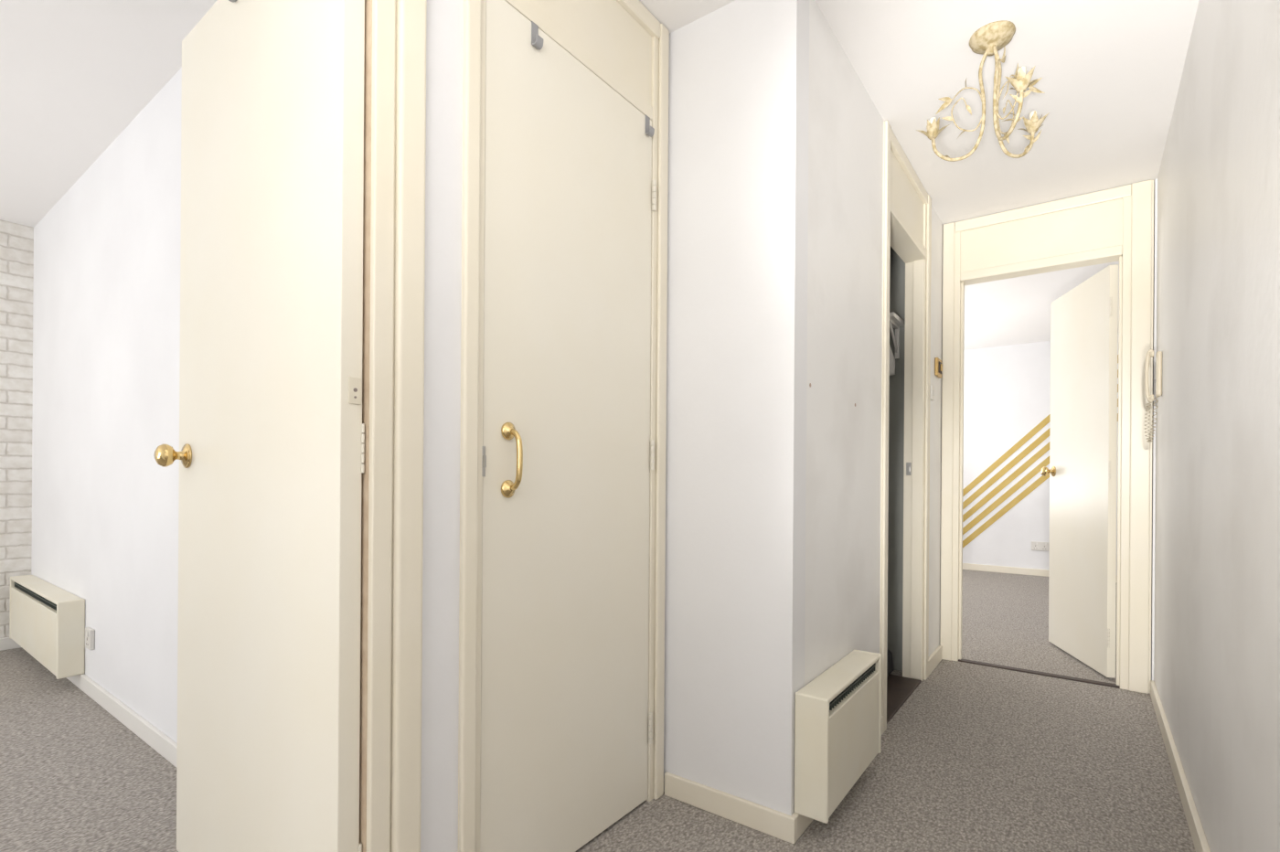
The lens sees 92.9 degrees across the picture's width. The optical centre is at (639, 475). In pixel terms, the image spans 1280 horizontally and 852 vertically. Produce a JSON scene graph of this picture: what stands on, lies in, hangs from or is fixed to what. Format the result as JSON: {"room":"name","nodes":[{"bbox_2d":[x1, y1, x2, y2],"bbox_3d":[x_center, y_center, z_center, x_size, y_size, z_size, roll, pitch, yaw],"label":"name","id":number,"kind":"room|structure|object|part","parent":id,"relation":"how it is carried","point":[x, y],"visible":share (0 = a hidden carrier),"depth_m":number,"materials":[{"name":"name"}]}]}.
{"room":"apartment hallway","nodes":[
{"label":"apartment hallway","id":0,"kind":"room"},
{"bbox_2d":[0,219,33,638],"bbox_3d":[-4.511,-0.222,1.838,0.090,2.300,3.820,0,0,36],"label":"brick wall","id":1,"kind":"structure","parent":0,"point":[16,240],"depth_m":3.30,"materials":[{"name":"white brick"}]},
{"bbox_2d":[0,637,21,650],"bbox_3d":[-4.447,0.896,1.847,0.015,0.066,3.720,0,0,36],"label":"baseboard","id":2,"kind":"structure","parent":1,"relation":"attached to","point":[5,643],"depth_m":3.27,"materials":[{"name":"white wood"}]},
{"bbox_2d":[31,67,181,743],"bbox_3d":[-1.909,-0.203,2.353,3.675,2.300,0.090,0,0,36],"label":"wall","id":3,"kind":"structure","parent":0,"point":[106,288],"depth_m":2.42,"materials":[{"name":"white paint"}]},
{"bbox_2d":[9,575,85,679],"bbox_3d":[-2.902,0.708,2.964,1.060,0.331,0.091,0,0,36],"label":"heater","id":4,"kind":"object","parent":3,"relation":"attached to","point":[47,620],"visible":1,"depth_m":2.75,"materials":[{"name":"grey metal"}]},
{"bbox_3d":[-3.324,0.705,3.274,0.014,0.331,0.091,0,0,36],"label":"panel","id":5,"kind":"part","parent":4,"relation":"part of","materials":[{"name":"beige metal"}]},
{"bbox_3d":[-2.902,0.733,2.965,1.032,0.273,0.086,0,0,36],"label":"casing","id":6,"kind":"part","parent":4,"relation":"part of","materials":[{"name":"beige metal"}]},
{"bbox_2d":[14,581,56,610],"bbox_3d":[-2.902,0.578,2.963,1.032,0.038,0.056,0,0,36],"label":"grille","id":7,"kind":"object","parent":4,"relation":"attached to","point":[42,594],"depth_m":2.93,"materials":[{"name":"grey metal"}]},
{"bbox_3d":[-2.481,0.711,2.655,0.014,0.331,0.091,0,0,36],"label":"panel","id":8,"kind":"part","parent":4,"relation":"part of","materials":[{"name":"beige metal"}]},
{"bbox_2d":[85,627,95,650],"bbox_3d":[-2.365,0.701,2.614,0.086,0.086,0.020,0,0,36],"label":"power socket","id":9,"kind":"object","parent":3,"relation":"attached to","point":[90,633],"visible":1,"depth_m":2.59,"materials":[{"name":"white plastic"}]},
{"bbox_2d":[66,673,177,767],"bbox_3d":[-1.918,0.914,2.288,3.540,0.066,0.015,0,0,36],"label":"baseboard","id":10,"kind":"structure","parent":3,"relation":"attached to","point":[154,738],"depth_m":2.27,"materials":[{"name":"white wood"}]},
{"bbox_2d":[420,0,463,851],"bbox_3d":[-0.876,-0.196,0.604,0.060,2.300,3.135,0,0,36],"label":"wall","id":11,"kind":"structure","parent":0,"point":[444,21],"depth_m":1.21,"materials":[{"name":"white paint"}]},
{"bbox_2d":[154,0,364,851],"bbox_3d":[-0.826,-0.073,1.310,0.793,2.030,0.168,0,0,36],"label":"door","id":12,"kind":"structure","parent":11,"relation":"in","point":[271,455],"depth_m":1.22,"materials":[{"name":"beige wood"}]},
{"bbox_3d":[-1.127,-0.048,1.466,0.055,0.055,0.064,0,0,36],"label":"knob","id":13,"kind":"part","parent":12,"relation":"part of","materials":[{"name":"gold metal"}]},
{"bbox_3d":[-0.506,-0.150,1.081,0.004,0.047,0.022,0,0,36],"label":"edge plate","id":14,"kind":"part","parent":12,"relation":"part of","materials":[{"name":"beige metal"}]},
{"bbox_2d":[359,0,426,851],"bbox_3d":[-0.726,-0.120,0.804,0.097,2.150,0.946,0,0,36],"label":"door frame","id":15,"kind":"structure","parent":11,"relation":"attached to","point":[395,30],"depth_m":1.12,"materials":[{"name":"beige wood"}]},
{"bbox_2d":[457,0,669,851],"bbox_3d":[-0.166,-0.190,1.554,0.071,2.298,0.737,0,0,36],"label":"door frame","id":16,"kind":"structure","parent":11,"relation":"attached to","point":[621,42],"depth_m":1.47,"materials":[{"name":"beige wood"}]},
{"bbox_3d":[-0.367,-0.192,1.280,0.071,2.298,0.057,0,0,36],"label":"post","id":17,"kind":"part","parent":16,"relation":"part of","materials":[{"name":"beige wood"}]},
{"bbox_3d":[-0.167,-1.063,1.556,0.056,0.040,0.618,0,0,36],"label":"head rail","id":18,"kind":"part","parent":16,"relation":"part of","materials":[{"name":"beige wood"}]},
{"bbox_3d":[-0.166,-1.187,1.556,0.046,0.208,0.618,0,0,36],"label":"overhead panel","id":19,"kind":"part","parent":16,"relation":"part of","materials":[{"name":"beige wood"}]},
{"bbox_3d":[-0.161,-1.315,1.553,0.067,0.048,0.658,0,0,36],"label":"rail","id":20,"kind":"part","parent":16,"relation":"part of","materials":[{"name":"beige wood"}]},
{"bbox_3d":[0.034,-0.189,1.826,0.071,2.298,0.062,0,0,36],"label":"post","id":21,"kind":"part","parent":16,"relation":"part of","materials":[{"name":"beige wood"}]},
{"bbox_2d":[480,0,656,851],"bbox_3d":[-0.148,-0.046,1.538,0.082,1.990,0.626,0,0,36],"label":"door","id":22,"kind":"structure","parent":11,"relation":"in","point":[570,190],"depth_m":1.49,"materials":[{"name":"beige wood"}]},
{"bbox_3d":[-0.273,-0.034,1.333,0.040,0.136,0.014,0,0,36],"label":"pull handle","id":23,"kind":"part","parent":22,"relation":"part of","materials":[{"name":"gold metal"}]},
{"bbox_2d":[531,21,543,49],"bbox_3d":[-0.251,-1.014,1.412,0.057,0.058,0.020,0,0,36],"label":"hook","id":24,"kind":"object","parent":22,"relation":"attached to","point":[537,41],"visible":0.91,"depth_m":1.40,"materials":[{"name":"grey metal"}]},
{"bbox_3d":[-0.236,-0.996,1.401,0.019,0.020,0.020,0,0,36],"label":"hook arm","id":25,"kind":"part","parent":24,"relation":"part of","materials":[{"name":"grey metal"}]},
{"bbox_2d":[645,115,654,137],"bbox_3d":[0.013,-1.013,1.772,0.057,0.058,0.020,0,0,36],"label":"hook","id":26,"kind":"object","parent":22,"relation":"attached to","point":[649,130],"visible":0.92,"depth_m":1.76,"materials":[{"name":"grey metal"}]},
{"bbox_3d":[0.028,-0.994,1.761,0.019,0.020,0.020,0,0,36],"label":"hook arm","id":27,"kind":"part","parent":26,"relation":"part of","materials":[{"name":"grey metal"}]},
{"bbox_2d":[0,569,1195,851],"bbox_3d":[-0.284,1.008,2.747,6.100,0.100,10.500,0,0,36],"label":"floor","id":28,"kind":"structure","parent":0,"point":[978,758],"depth_m":1.95,"materials":[{"name":"carpet"}]},
{"bbox_2d":[886,673,921,724],"bbox_3d":[0.888,0.961,2.777,0.604,0.010,0.635,0,0,36],"label":"threshold","id":29,"kind":"object","parent":28,"relation":"on","point":[899,688],"visible":0.24,"depth_m":2.71,"materials":[{"name":"brown wood"}]},
{"bbox_2d":[886,649,893,677],"bbox_3d":[1.104,0.852,2.966,0.224,0.212,0.220,0,0,-30],"label":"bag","id":30,"kind":"object","parent":29,"relation":"on","point":[890,665],"visible":0.06,"depth_m":2.90,"materials":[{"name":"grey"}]},
{"bbox_2d":[958,659,1119,688],"bbox_3d":[1.940,0.970,3.000,0.665,0.007,0.040,0,0,36],"label":"threshold","id":31,"kind":"object","parent":28,"relation":"on","point":[959,660],"visible":1,"depth_m":2.97,"materials":[{"name":"brown wood"}]},
{"bbox_2d":[0,0,1199,350],"bbox_3d":[-0.268,-1.392,2.747,6.100,0.100,10.500,0,0,36],"label":"ceiling","id":32,"kind":"structure","parent":0,"point":[75,74],"depth_m":2.10,"materials":[{"name":"white paint"}]},
{"bbox_2d":[915,20,1049,161],"bbox_3d":[1.037,-1.153,1.861,0.349,0.358,0.340,0,0,36],"label":"ceiling light","id":33,"kind":"object","parent":32,"relation":"attached to","point":[993,37],"visible":1,"depth_m":1.84,"materials":[{"name":"beige metal"}]},
{"bbox_3d":[0.991,-1.137,1.885,0.162,0.325,0.010,0,0,30],"label":"light arm","id":34,"kind":"part","parent":33,"relation":"part of","materials":[{"name":"beige metal"}]},
{"bbox_3d":[1.060,-1.137,1.758,0.010,0.325,0.162,0,0,3],"label":"light arm","id":35,"kind":"part","parent":33,"relation":"part of","materials":[{"name":"beige metal"}]},
{"bbox_3d":[1.145,-1.136,1.865,0.162,0.325,0.010,0,0,-16],"label":"light arm","id":36,"kind":"part","parent":33,"relation":"part of","materials":[{"name":"beige metal"}]},
{"bbox_2d":[663,0,809,815],"bbox_3d":[-0.081,-0.191,2.021,1.275,2.300,0.090,0,0,36],"label":"wall","id":37,"kind":"structure","parent":0,"point":[739,72],"depth_m":1.71,"materials":[{"name":"white paint"}]},
{"bbox_2d":[664,772,796,843],"bbox_3d":[0.241,0.929,1.713,0.409,0.066,0.015,0,0,36],"label":"baseboard","id":38,"kind":"structure","parent":37,"relation":"attached to","point":[776,824],"depth_m":1.69,"materials":[{"name":"beige wood"}]},
{"bbox_2d":[804,0,942,685],"bbox_3d":[0.993,-0.183,2.482,0.090,2.300,1.925,0,0,36],"label":"wall","id":39,"kind":"structure","parent":0,"point":[846,126],"depth_m":1.95,"materials":[{"name":"white paint"}]},
{"bbox_2d":[791,715,883,841],"bbox_3d":[0.654,0.932,1.943,0.015,0.066,0.844,0,0,36],"label":"baseboard","id":40,"kind":"structure","parent":39,"relation":"attached to","point":[803,823],"depth_m":1.63,"materials":[{"name":"beige wood"}]},
{"bbox_2d":[794,650,881,823],"bbox_3d":[0.596,0.738,1.796,0.091,0.321,0.510,0,0,36],"label":"heater","id":41,"kind":"object","parent":39,"relation":"attached to","point":[837,714],"visible":1,"depth_m":1.65,"materials":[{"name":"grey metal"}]},
{"bbox_3d":[0.449,0.737,1.596,0.091,0.321,0.014,0,0,36],"label":"panel","id":42,"kind":"part","parent":41,"relation":"part of","materials":[{"name":"beige metal"}]},
{"bbox_2d":[829,663,875,710],"bbox_3d":[0.598,0.612,1.795,0.056,0.038,0.482,0,0,36],"label":"grille","id":43,"kind":"object","parent":41,"relation":"attached to","point":[847,681],"depth_m":1.77,"materials":[{"name":"grey metal"}]},
{"bbox_3d":[0.595,0.763,1.796,0.086,0.263,0.482,0,0,36],"label":"casing","id":44,"kind":"part","parent":41,"relation":"part of","materials":[{"name":"beige metal"}]},
{"bbox_3d":[0.743,0.739,1.995,0.091,0.321,0.014,0,0,36],"label":"panel","id":45,"kind":"part","parent":41,"relation":"part of","materials":[{"name":"beige metal"}]},
{"bbox_2d":[879,120,931,732],"bbox_3d":[1.116,-0.181,2.631,0.101,2.298,0.800,0,0,36],"label":"door frame","id":46,"kind":"structure","parent":39,"relation":"attached to","point":[907,206],"depth_m":2.87,"materials":[{"name":"beige wood"}]},
{"bbox_3d":[0.899,-0.183,2.337,0.101,2.298,0.070,0,0,36],"label":"post","id":47,"kind":"part","parent":46,"relation":"part of","materials":[{"name":"beige wood"}]},
{"bbox_3d":[1.113,-1.170,2.631,0.076,0.225,0.650,0,0,36],"label":"overhead panel","id":48,"kind":"part","parent":46,"relation":"part of","materials":[{"name":"beige wood"}]},
{"bbox_3d":[1.116,-1.037,2.629,0.095,0.040,0.650,0,0,36],"label":"head rail","id":49,"kind":"part","parent":46,"relation":"part of","materials":[{"name":"beige wood"}]},
{"bbox_3d":[1.119,-1.306,2.628,0.097,0.048,0.690,0,0,36],"label":"rail","id":50,"kind":"part","parent":46,"relation":"part of","materials":[{"name":"beige wood"}]},
{"bbox_3d":[1.329,-0.180,2.921,0.101,2.298,0.080,0,0,36],"label":"post","id":51,"kind":"part","parent":46,"relation":"part of","materials":[{"name":"beige wood"}]},
{"bbox_2d":[929,384,934,400],"bbox_3d":[1.432,-0.405,2.985,0.018,0.070,0.060,0,0,36],"label":"switch","id":52,"kind":"object","parent":39,"relation":"attached to","point":[932,390],"visible":0.86,"depth_m":2.96,"materials":[{"name":"white plastic"}]},
{"bbox_2d":[928,645,941,676],"bbox_3d":[1.482,0.932,3.070,0.015,0.076,0.346,0,0,36],"label":"baseboard","id":53,"kind":"structure","parent":39,"relation":"attached to","point":[935,657],"depth_m":3.05,"materials":[{"name":"beige wood"}]},
{"bbox_2d":[934,357,942,378],"bbox_3d":[1.530,-0.549,3.110,0.026,0.090,0.110,0,0,36],"label":"light switch","id":54,"kind":"object","parent":39,"relation":"attached to","point":[938,366],"visible":1,"depth_m":3.08,"materials":[{"name":"gold metal"}]},
{"bbox_2d":[887,246,905,671],"bbox_3d":[0.736,-0.185,2.786,0.685,2.300,1.160,0,0,36],"label":"wall","id":55,"kind":"structure","parent":0,"point":[897,265],"depth_m":3.03,"materials":[{"name":"grey paint"}]},
{"bbox_2d":[889,311,904,359],"bbox_3d":[1.004,-0.672,3.100,0.600,0.178,0.219,0,0,36],"label":"shelf","id":56,"kind":"object","parent":55,"relation":"attached to","point":[895,322],"visible":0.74,"depth_m":2.98,"materials":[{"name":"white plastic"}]},
{"bbox_2d":[889,345,895,375],"bbox_3d":[1.226,-0.619,3.030,0.085,0.245,0.038,0,0,36],"label":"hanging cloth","id":57,"kind":"object","parent":56,"relation":"hanging from","point":[891,357],"visible":0.21,"depth_m":3.01,"materials":[{"name":"grey fabric"}]},
{"bbox_2d":[962,335,1118,569],"bbox_3d":[3.616,-0.165,6.272,3.800,2.300,0.090,0,0,36],"label":"wall","id":58,"kind":"structure","parent":0,"point":[1007,389],"depth_m":6.15,"materials":[{"name":"white paint"}]},
{"bbox_2d":[962,563,1048,576],"bbox_3d":[3.577,0.952,6.230,3.600,0.066,0.015,0,0,36],"label":"baseboard","id":59,"kind":"structure","parent":58,"relation":"attached to","point":[965,566],"depth_m":6.14,"materials":[{"name":"beige wood"}]},
{"bbox_2d":[1031,541,1048,551],"bbox_3d":[3.924,0.694,5.973,0.146,0.086,0.020,0,0,36],"label":"power socket","id":60,"kind":"object","parent":58,"relation":"attached to","point":[1035,545],"visible":1,"depth_m":5.97,"materials":[{"name":"white plastic"}]},
{"bbox_2d":[962,354,1118,496],"bbox_3d":[3.758,-0.269,6.110,1.820,1.896,0.002,0,0,36],"label":"stripe","id":61,"kind":"object","parent":58,"relation":"attached to","point":[1047,420],"depth_m":6.14,"materials":[{"name":"gold metal"}]},
{"bbox_2d":[962,369,1118,509],"bbox_3d":[3.757,-0.134,6.110,1.820,1.896,0.002,0,0,36],"label":"stripe","id":62,"kind":"object","parent":58,"relation":"attached to","point":[1046,434],"depth_m":6.14,"materials":[{"name":"gold metal"}]},
{"bbox_2d":[962,384,1118,522],"bbox_3d":[3.783,-0.031,6.091,1.755,1.831,0.002,0,0,36],"label":"stripe","id":63,"kind":"object","parent":58,"relation":"attached to","point":[1046,448],"depth_m":6.15,"materials":[{"name":"gold metal"}]},
{"bbox_2d":[962,398,1118,534],"bbox_3d":[3.837,0.037,6.051,1.620,1.696,0.002,0,0,36],"label":"stripe","id":64,"kind":"object","parent":58,"relation":"attached to","point":[1046,462],"depth_m":6.14,"materials":[{"name":"gold metal"}]},
{"bbox_2d":[962,413,1118,547],"bbox_3d":[3.891,0.105,6.011,1.485,1.561,0.002,0,0,36],"label":"stripe","id":65,"kind":"object","parent":58,"relation":"attached to","point":[1041,479],"depth_m":6.15,"materials":[{"name":"gold metal"}]},
{"bbox_2d":[939,178,1157,680],"bbox_3d":[1.485,-0.180,3.371,3.800,2.300,0.090,0,0,36],"label":"wall","id":66,"kind":"structure","parent":0,"point":[1156,180],"depth_m":2.72,"materials":[{"name":"white paint"}]},
{"bbox_2d":[939,179,1154,693],"bbox_3d":[1.970,-0.175,3.008,0.856,2.298,0.111,0,0,36],"label":"door frame","id":67,"kind":"structure","parent":66,"relation":"attached to","point":[1115,224],"depth_m":2.85,"materials":[{"name":"beige wood"}]},
{"bbox_3d":[1.658,-0.177,3.237,0.082,2.298,0.111,0,0,36],"label":"post","id":68,"kind":"part","parent":67,"relation":"part of","materials":[{"name":"beige wood"}]},
{"bbox_3d":[1.967,-1.034,3.018,0.665,0.045,0.105,0,0,36],"label":"head rail","id":69,"kind":"part","parent":67,"relation":"part of","materials":[{"name":"beige wood"}]},
{"bbox_3d":[1.959,-1.164,3.006,0.665,0.215,0.046,0,0,36],"label":"overhead panel","id":70,"kind":"part","parent":67,"relation":"part of","materials":[{"name":"beige wood"}]},
{"bbox_3d":[1.969,-1.298,3.016,0.722,0.053,0.107,0,0,36],"label":"rail","id":71,"kind":"part","parent":67,"relation":"part of","materials":[{"name":"beige wood"}]},
{"bbox_3d":[2.271,-0.173,2.787,0.109,2.298,0.111,0,0,36],"label":"post","id":72,"kind":"part","parent":67,"relation":"part of","materials":[{"name":"beige wood"}]},
{"bbox_2d":[1040,264,1118,678],"bbox_3d":[2.324,-0.020,3.213,0.164,1.968,0.664,0,0,13],"label":"door","id":73,"kind":"structure","parent":66,"relation":"in","point":[1084,320],"depth_m":3.13,"materials":[{"name":"beige wood"}]},
{"bbox_3d":[2.338,-0.024,3.494,0.064,0.055,0.055,0,0,13],"label":"knob","id":74,"kind":"part","parent":73,"relation":"part of","materials":[{"name":"gold metal"}]},
{"bbox_2d":[1153,0,1279,851],"bbox_3d":[0.812,-0.184,0.614,0.090,2.300,5.150,0,0,36],"label":"wall","id":75,"kind":"structure","parent":0,"point":[1217,644],"depth_m":1.37,"materials":[{"name":"white paint"}]},
{"bbox_2d":[1144,349,1162,441],"bbox_3d":[2.124,-0.331,2.522,0.055,0.385,0.052,0,0,36],"label":"phone","id":76,"kind":"object","parent":75,"relation":"attached to","point":[1150,353],"visible":1,"depth_m":2.52,"materials":[{"name":"beige plastic"}]},
{"bbox_3d":[2.119,-0.234,2.526,0.061,0.190,0.024,0,0,-11],"label":"coiled cord","id":77,"kind":"part","parent":76,"relation":"part of","materials":[{"name":"beige plastic"}]},
{"bbox_2d":[1150,680,1210,851],"bbox_3d":[0.756,0.932,0.637,0.015,0.066,5.130,0,0,36],"label":"baseboard","id":78,"kind":"structure","parent":75,"relation":"attached to","point":[1200,844],"depth_m":1.85,"materials":[{"name":"beige wood"}]}
]}

